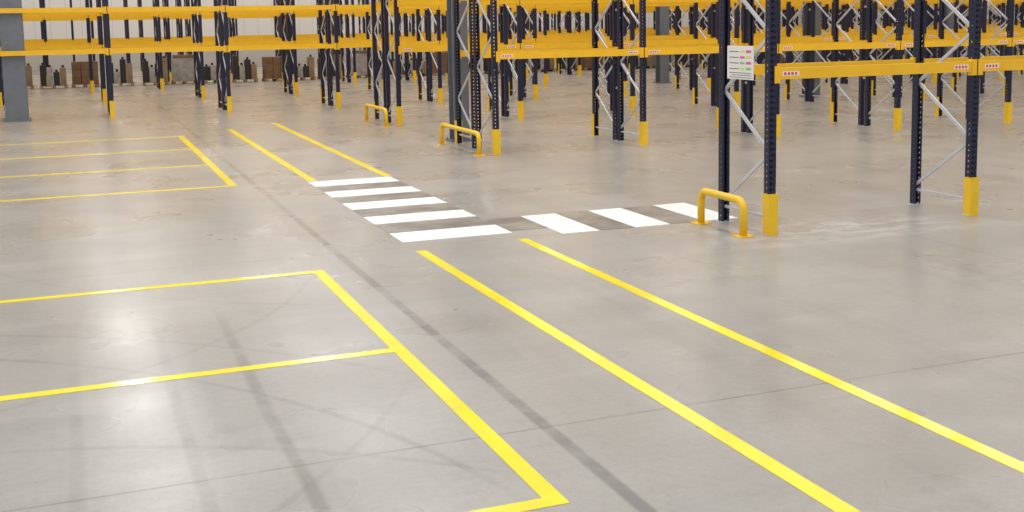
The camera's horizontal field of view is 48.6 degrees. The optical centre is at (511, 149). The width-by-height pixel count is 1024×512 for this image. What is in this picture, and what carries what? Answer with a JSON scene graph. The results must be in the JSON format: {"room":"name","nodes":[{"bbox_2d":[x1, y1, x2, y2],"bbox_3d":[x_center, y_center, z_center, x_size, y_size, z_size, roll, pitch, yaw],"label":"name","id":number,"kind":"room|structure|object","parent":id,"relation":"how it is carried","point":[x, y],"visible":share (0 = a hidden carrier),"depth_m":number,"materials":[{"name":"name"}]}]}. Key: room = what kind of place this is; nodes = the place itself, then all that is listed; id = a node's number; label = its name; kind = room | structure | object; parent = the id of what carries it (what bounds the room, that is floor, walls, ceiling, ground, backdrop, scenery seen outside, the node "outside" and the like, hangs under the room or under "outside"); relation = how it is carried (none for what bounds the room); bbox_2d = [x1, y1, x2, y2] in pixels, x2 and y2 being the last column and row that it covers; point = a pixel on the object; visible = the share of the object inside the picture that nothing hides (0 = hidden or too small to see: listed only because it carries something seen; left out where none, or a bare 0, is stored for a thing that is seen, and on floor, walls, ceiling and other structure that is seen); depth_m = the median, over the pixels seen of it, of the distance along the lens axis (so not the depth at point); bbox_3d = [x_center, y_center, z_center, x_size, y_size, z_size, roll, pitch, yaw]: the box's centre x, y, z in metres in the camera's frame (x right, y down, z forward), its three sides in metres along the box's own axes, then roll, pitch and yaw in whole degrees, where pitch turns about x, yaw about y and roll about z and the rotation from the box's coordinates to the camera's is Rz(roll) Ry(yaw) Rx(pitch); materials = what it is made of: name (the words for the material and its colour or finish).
{"room":"warehouse interior","nodes":[
{"label":"warehouse interior","id":0,"kind":"room"},
{"bbox_2d":[0,45,1023,511],"bbox_3d":[17.143,-2.997,49.614,112.000,0.200,96.000,-3,7,-21],"label":"floor","id":1,"kind":"structure","parent":0,"point":[919,308],"depth_m":11.17,"materials":[{"name":"concrete"}]},
{"bbox_2d":[0,0,31,122],"bbox_3d":[-15.284,-5.117,34.390,0.800,8.500,0.800,-3,7,-21],"label":"steel column","id":2,"kind":"structure","parent":1,"relation":"on","point":[11,24],"depth_m":34.38,"materials":[{"name":"grey metal"}]},
{"bbox_2d":[26,63,34,88],"bbox_3d":[-23.132,-3.520,53.266,1.280,1.320,0.800,-4,7,-24],"label":"wooden pallet","id":3,"kind":"object","parent":1,"relation":"on","point":[28,67],"visible":0.29,"depth_m":53.11,"materials":[{"name":"brown wood"}]},
{"bbox_2d":[39,63,69,88],"bbox_3d":[-21.572,-3.515,53.398,1.280,1.230,0.800,-4,7,-22],"label":"wooden pallet","id":4,"kind":"object","parent":1,"relation":"on","point":[59,78],"visible":1,"depth_m":53.06,"materials":[{"name":"brown wood"}]},
{"bbox_2d":[71,61,99,87],"bbox_3d":[-20.456,-3.638,54.381,1.280,1.216,0.800,-4,7,-24],"label":"wooden pallet","id":5,"kind":"object","parent":1,"relation":"on","point":[80,70],"visible":0.86,"depth_m":54.01,"materials":[{"name":"brown wood"}]},
{"bbox_2d":[0,136,237,201],"bbox_3d":[-13.463,0.546,21.923,14.655,0.003,10.050,-3,7,-21],"label":"bay","id":6,"kind":"object","parent":1,"relation":"on","point":[222,175],"visible":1,"depth_m":22.35,"materials":[{"name":"yellow paint"}]},
{"bbox_2d":[112,57,135,85],"bbox_3d":[-18.913,-3.804,54.807,1.280,1.400,0.800,-3,7,-18],"label":"wooden pallet","id":7,"kind":"object","parent":1,"relation":"on","point":[125,67],"visible":0.73,"depth_m":54.52,"materials":[{"name":"brown wood"}]},
{"bbox_2d":[142,56,169,85],"bbox_3d":[-17.330,-3.865,55.149,1.280,1.393,0.800,-3,7,-20],"label":"wooden pallet","id":8,"kind":"object","parent":1,"relation":"on","point":[149,73],"visible":0.75,"depth_m":54.78,"materials":[{"name":"brown wood"}]},
{"bbox_2d":[171,54,194,83],"bbox_3d":[-16.151,-3.991,55.967,1.280,1.420,0.800,-4,7,-23],"label":"wooden pallet","id":9,"kind":"object","parent":1,"relation":"on","point":[182,66],"visible":0.76,"depth_m":55.59,"materials":[{"name":"brown wood"}]},
{"bbox_2d":[204,63,216,82],"bbox_3d":[-14.735,-3.902,56.484,1.280,1.081,0.800,-4,7,-22],"label":"wooden pallet","id":10,"kind":"object","parent":1,"relation":"on","point":[210,71],"visible":0.49,"depth_m":56.05,"materials":[{"name":"brown wood"}]},
{"bbox_2d":[232,53,258,82],"bbox_3d":[-13.344,-4.132,56.739,1.280,1.435,0.800,-3,7,-17],"label":"wooden pallet","id":11,"kind":"object","parent":1,"relation":"on","point":[247,71],"visible":1,"depth_m":56.41,"materials":[{"name":"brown wood"}]},
{"bbox_2d":[262,56,281,81],"bbox_3d":[-11.932,-4.104,57.259,1.280,1.216,0.800,-4,7,-25],"label":"wooden pallet","id":12,"kind":"object","parent":1,"relation":"on","point":[271,66],"visible":0.74,"depth_m":56.87,"materials":[{"name":"brown wood"}]},
{"bbox_2d":[227,129,316,181],"bbox_3d":[-5.629,0.001,25.593,0.170,0.003,11.300,-3,7,-21],"label":"walkway line","id":13,"kind":"object","parent":1,"relation":"on","point":[308,178],"visible":1,"depth_m":24.09,"materials":[{"name":"yellow paint"}]},
{"bbox_2d":[0,270,569,511],"bbox_3d":[-6.307,2.043,7.717,11.582,0.003,6.884,-3,7,-21],"label":"floor marking lines","id":14,"kind":"object","parent":1,"relation":"on","point":[549,495],"visible":1,"depth_m":8.96,"materials":[{"name":"yellow paint"}]},
{"bbox_2d":[297,55,315,79],"bbox_3d":[-10.661,-4.283,57.831,1.280,1.402,0.800,-3,7,-18],"label":"wooden pallet","id":15,"kind":"object","parent":1,"relation":"on","point":[308,71],"visible":0.7,"depth_m":57.59,"materials":[{"name":"brown wood"}]},
{"bbox_2d":[317,55,341,78],"bbox_3d":[-9.348,-4.346,58.452,1.280,1.344,0.800,-4,7,-22],"label":"wooden pallet","id":16,"kind":"object","parent":1,"relation":"on","point":[318,60],"visible":0.26,"depth_m":58.22,"materials":[{"name":"brown wood"}]},
{"bbox_2d":[271,123,390,176],"bbox_3d":[-4.558,-0.142,26.701,0.160,0.003,12.601,-3,7,-21],"label":"walkway line","id":17,"kind":"object","parent":1,"relation":"on","point":[358,162],"visible":1,"depth_m":24.85,"materials":[{"name":"yellow paint"}]},
{"bbox_2d":[345,50,371,77],"bbox_3d":[-7.988,-4.478,59.080,1.280,1.420,0.800,-3,7,-20],"label":"wooden pallet","id":18,"kind":"object","parent":1,"relation":"on","point":[361,55],"visible":0.47,"depth_m":58.74,"materials":[{"name":"brown wood"}]},
{"bbox_2d":[362,103,390,126],"bbox_3d":[-3.825,-0.996,31.865,0.220,0.510,2.420,-3,7,-21],"label":"barrier","id":19,"kind":"object","parent":1,"relation":"on","point":[367,105],"visible":1,"depth_m":31.48,"materials":[{"name":"yellow metal"}]},
{"bbox_2d":[378,57,395,76],"bbox_3d":[-6.569,-4.360,59.457,1.280,1.055,0.800,-3,7,-19],"label":"wooden pallet","id":20,"kind":"object","parent":1,"relation":"on","point":[392,63],"visible":0.2,"depth_m":59.18,"materials":[{"name":"brown wood"}]},
{"bbox_2d":[402,58,425,75],"bbox_3d":[-5.156,-4.413,60.238,1.280,0.938,0.800,-3,7,-21],"label":"wooden pallet","id":21,"kind":"object","parent":1,"relation":"on","point":[423,68],"visible":0.49,"depth_m":60.03,"materials":[{"name":"brown wood"}]},
{"bbox_2d":[432,52,446,75],"bbox_3d":[-3.717,-4.607,60.513,1.280,1.216,0.800,-3,7,-19],"label":"wooden pallet","id":22,"kind":"object","parent":1,"relation":"on","point":[443,54],"visible":0.41,"depth_m":60.11,"materials":[{"name":"brown wood"}]},
{"bbox_2d":[445,0,471,141],"bbox_3d":[-1.310,-4.441,26.437,0.540,8.500,0.540,-3,7,-21],"label":"steel column","id":23,"kind":"structure","parent":1,"relation":"on","point":[463,4],"depth_m":26.65,"materials":[{"name":"grey metal"}]},
{"bbox_2d":[436,123,485,155],"bbox_3d":[-1.158,-0.263,25.028,0.220,0.510,2.770,-3,7,-21],"label":"barrier","id":24,"kind":"object","parent":1,"relation":"on","point":[465,130],"visible":1,"depth_m":24.66,"materials":[{"name":"yellow metal"}]},
{"bbox_2d":[485,58,500,73],"bbox_3d":[-0.759,-4.869,61.431,1.280,1.433,0.800,-4,7,-25],"label":"wooden pallet","id":25,"kind":"object","parent":1,"relation":"on","point":[486,59],"visible":0.23,"depth_m":61.22,"materials":[{"name":"brown wood"}]},
{"bbox_2d":[0,0,1020,107],"bbox_3d":[4.286,-6.551,50.846,64.640,7.000,2.620,-3,7,-21],"label":"rack","id":26,"kind":"object","parent":1,"relation":"on","point":[199,84],"visible":0.33,"depth_m":45.96,"materials":[{"name":"yellow metal"}]},
{"bbox_2d":[0,0,1023,117],"bbox_3d":[3.683,-5.605,42.611,57.480,7.000,2.620,-3,7,-21],"label":"rack","id":27,"kind":"object","parent":1,"relation":"on","point":[222,47],"visible":0.52,"depth_m":39.09,"materials":[{"name":"yellow metal"}]},
{"bbox_2d":[23,0,1019,86],"bbox_3d":[3.824,-8.329,66.563,75.600,7.000,2.620,-3,7,-21],"label":"rack","id":28,"kind":"object","parent":1,"relation":"on","point":[165,3],"visible":0.16,"depth_m":61.17,"materials":[{"name":"yellow metal"}]},
{"bbox_2d":[23,0,1019,73],"bbox_3d":[3.654,-9.227,74.499,78.500,7.000,2.620,-3,7,-21],"label":"rack","id":29,"kind":"object","parent":1,"relation":"on","point":[179,27],"visible":0.14,"depth_m":67.63,"materials":[{"name":"yellow metal"}]},
{"bbox_2d":[24,0,1019,70],"bbox_3d":[4.741,-10.202,82.921,84.300,7.000,2.620,-3,7,-21],"label":"rack","id":30,"kind":"object","parent":1,"relation":"on","point":[139,2],"visible":0.12,"depth_m":74.15,"materials":[{"name":"yellow metal"}]},
{"bbox_2d":[512,59,531,71],"bbox_3d":[0.442,-4.985,62.334,1.280,1.420,0.800,-3,7,-19],"label":"wooden pallet","id":31,"kind":"object","parent":1,"relation":"on","point":[529,62],"visible":0.14,"depth_m":62.14,"materials":[{"name":"brown wood"}]},
{"bbox_2d":[309,177,736,241],"bbox_3d":[-0.234,0.765,18.094,4.770,0.004,6.530,-3,7,-21],"label":"crosswalk","id":32,"kind":"object","parent":1,"relation":"on","point":[405,212],"visible":0.97,"depth_m":16.33,"materials":[{"name":"white paint"}]},
{"bbox_2d":[23,0,1023,92],"bbox_3d":[5.624,-7.528,59.258,69.800,7.000,2.620,-3,7,-21],"label":"rack","id":33,"kind":"object","parent":1,"relation":"on","point":[156,18],"visible":0.16,"depth_m":54.37,"materials":[{"name":"yellow metal"}]},
{"bbox_2d":[531,58,554,71],"bbox_3d":[1.724,-4.906,62.917,1.280,1.090,0.800,-4,7,-23],"label":"wooden pallet","id":34,"kind":"object","parent":1,"relation":"on","point":[540,61],"visible":0.35,"depth_m":62.66,"materials":[{"name":"brown wood"}]},
{"bbox_2d":[556,57,581,71],"bbox_3d":[3.172,-5.048,63.040,1.280,1.299,0.800,-3,7,-18],"label":"wooden pallet","id":35,"kind":"object","parent":1,"relation":"on","point":[575,66],"visible":0.34,"depth_m":62.78,"materials":[{"name":"brown wood"}]},
{"bbox_2d":[581,57,604,69],"bbox_3d":[4.516,-5.137,63.994,1.280,1.216,0.800,-4,7,-22],"label":"wooden pallet","id":36,"kind":"object","parent":1,"relation":"on","point":[586,62],"visible":0.4,"depth_m":63.60,"materials":[{"name":"brown wood"}]},
{"bbox_2d":[416,250,860,511],"bbox_3d":[1.143,1.851,8.342,0.132,0.003,12.251,-4,7,-22],"label":"walkway line","id":37,"kind":"object","parent":1,"relation":"on","point":[829,500],"visible":1,"depth_m":8.27,"materials":[{"name":"yellow paint"}]},
{"bbox_2d":[628,55,651,68],"bbox_3d":[7.321,-5.362,64.757,1.280,1.401,0.800,-4,7,-23],"label":"wooden pallet","id":38,"kind":"object","parent":1,"relation":"on","point":[648,59],"visible":0.25,"depth_m":64.57,"materials":[{"name":"brown wood"}]},
{"bbox_2d":[653,6,671,83],"bbox_3d":[6.527,-7.156,49.205,0.610,8.500,0.610,-3,7,-21],"label":"steel column","id":39,"kind":"structure","parent":1,"relation":"on","point":[661,12],"depth_m":49.41,"materials":[{"name":"grey metal"}]},
{"bbox_2d":[651,54,674,67],"bbox_3d":[8.691,-5.463,65.363,1.280,1.420,0.800,-3,7,-21],"label":"wooden pallet","id":40,"kind":"object","parent":1,"relation":"on","point":[672,55],"visible":0.19,"depth_m":65.18,"materials":[{"name":"brown wood"}]},
{"bbox_2d":[681,54,699,66],"bbox_3d":[10.278,-5.490,65.699,1.280,1.346,0.800,-4,7,-25],"label":"wooden pallet","id":41,"kind":"object","parent":1,"relation":"on","point":[684,59],"visible":0.13,"depth_m":65.25,"materials":[{"name":"brown wood"}]},
{"bbox_2d":[371,0,1023,125],"bbox_3d":[11.415,-5.162,37.599,32.420,7.000,2.620,-3,7,-21],"label":"rack","id":42,"kind":"object","parent":1,"relation":"on","point":[809,89],"visible":0.64,"depth_m":34.36,"materials":[{"name":"metal"}]},
{"bbox_2d":[700,53,707,66],"bbox_3d":[11.564,-5.597,66.385,1.280,1.362,0.800,-3,7,-18],"label":"wooden pallet","id":43,"kind":"object","parent":1,"relation":"on","point":[705,53],"visible":0.07,"depth_m":66.02,"materials":[{"name":"brown wood"}]},
{"bbox_2d":[690,188,755,237],"bbox_3d":[2.786,0.806,15.053,0.220,0.510,1.270,-3,7,-21],"label":"barrier","id":44,"kind":"object","parent":1,"relation":"on","point":[740,201],"visible":1,"depth_m":14.88,"materials":[{"name":"yellow metal"}]},
{"bbox_2d":[453,0,1023,154],"bbox_3d":[10.569,-4.203,29.163,24.700,7.027,2.620,-3,7,-21],"label":"rack","id":45,"kind":"object","parent":1,"relation":"on","point":[864,46],"visible":0.84,"depth_m":26.78,"materials":[{"name":"metal"}]},
{"bbox_2d":[518,239,1023,472],"bbox_3d":[2.415,1.765,8.914,0.128,0.003,12.400,-3,7,-21],"label":"walkway line","id":46,"kind":"object","parent":1,"relation":"on","point":[1007,460],"visible":1,"depth_m":8.93,"materials":[{"name":"yellow paint"}]},
{"bbox_2d":[780,51,801,62],"bbox_3d":[16.941,-5.988,68.803,1.280,1.420,0.800,-3,7,-20],"label":"wooden pallet","id":47,"kind":"object","parent":1,"relation":"on","point":[782,58],"visible":0.22,"depth_m":68.57,"materials":[{"name":"brown wood"}]},
{"bbox_2d":[798,2,821,96],"bbox_3d":[10.423,-6.093,39.297,0.610,8.500,0.610,-3,7,-21],"label":"steel column","id":48,"kind":"structure","parent":1,"relation":"on","point":[817,9],"depth_m":39.52,"materials":[{"name":"grey metal"}]},
{"bbox_2d":[828,50,840,61],"bbox_3d":[19.860,-6.125,69.563,1.280,1.425,0.800,-3,7,-19],"label":"wooden pallet","id":49,"kind":"object","parent":1,"relation":"on","point":[829,51],"visible":0.23,"depth_m":69.25,"materials":[{"name":"brown wood"}]},
{"bbox_2d":[853,49,858,60],"bbox_3d":[21.152,-6.134,70.386,1.280,1.216,0.800,-4,7,-25],"label":"wooden pallet","id":50,"kind":"object","parent":1,"relation":"on","point":[856,53],"visible":0.16,"depth_m":70.05,"materials":[{"name":"brown wood"}]},
{"bbox_2d":[714,0,1023,235],"bbox_3d":[10.761,-2.911,17.760,16.700,7.027,1.265,-3,7,-21],"label":"rack","id":51,"kind":"object","parent":1,"relation":"on","point":[920,67],"visible":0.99,"depth_m":15.55,"materials":[{"name":"metal"}]},
{"bbox_2d":[727,46,754,79],"bbox_3d":[3.019,-1.153,14.940,0.032,0.440,0.620,-3,7,-21],"label":"information sign","id":52,"kind":"object","parent":51,"relation":"attached to","point":[740,59],"visible":1,"depth_m":14.92,"materials":[{"name":"white paper"}]},
{"bbox_2d":[877,48,881,58],"bbox_3d":[22.611,-6.305,70.613,1.280,1.458,0.800,-3,7,-19],"label":"wooden pallet","id":53,"kind":"object","parent":1,"relation":"on","point":[880,49],"visible":0.07,"depth_m":70.33,"materials":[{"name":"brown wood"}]},
{"bbox_2d":[942,3,953,57],"bbox_3d":[21.240,-8.042,54.895,0.610,8.500,0.610,-3,7,-21],"label":"steel column","id":54,"kind":"structure","parent":1,"relation":"on","point":[949,22],"depth_m":55.02,"materials":[{"name":"grey metal"}]},
{"bbox_2d":[22,0,1014,69],"bbox_3d":[0.993,-11.949,89.980,112.000,9.000,0.300,-3,7,-21],"label":"wall","id":55,"kind":"structure","parent":0,"point":[304,25],"depth_m":80.41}
]}

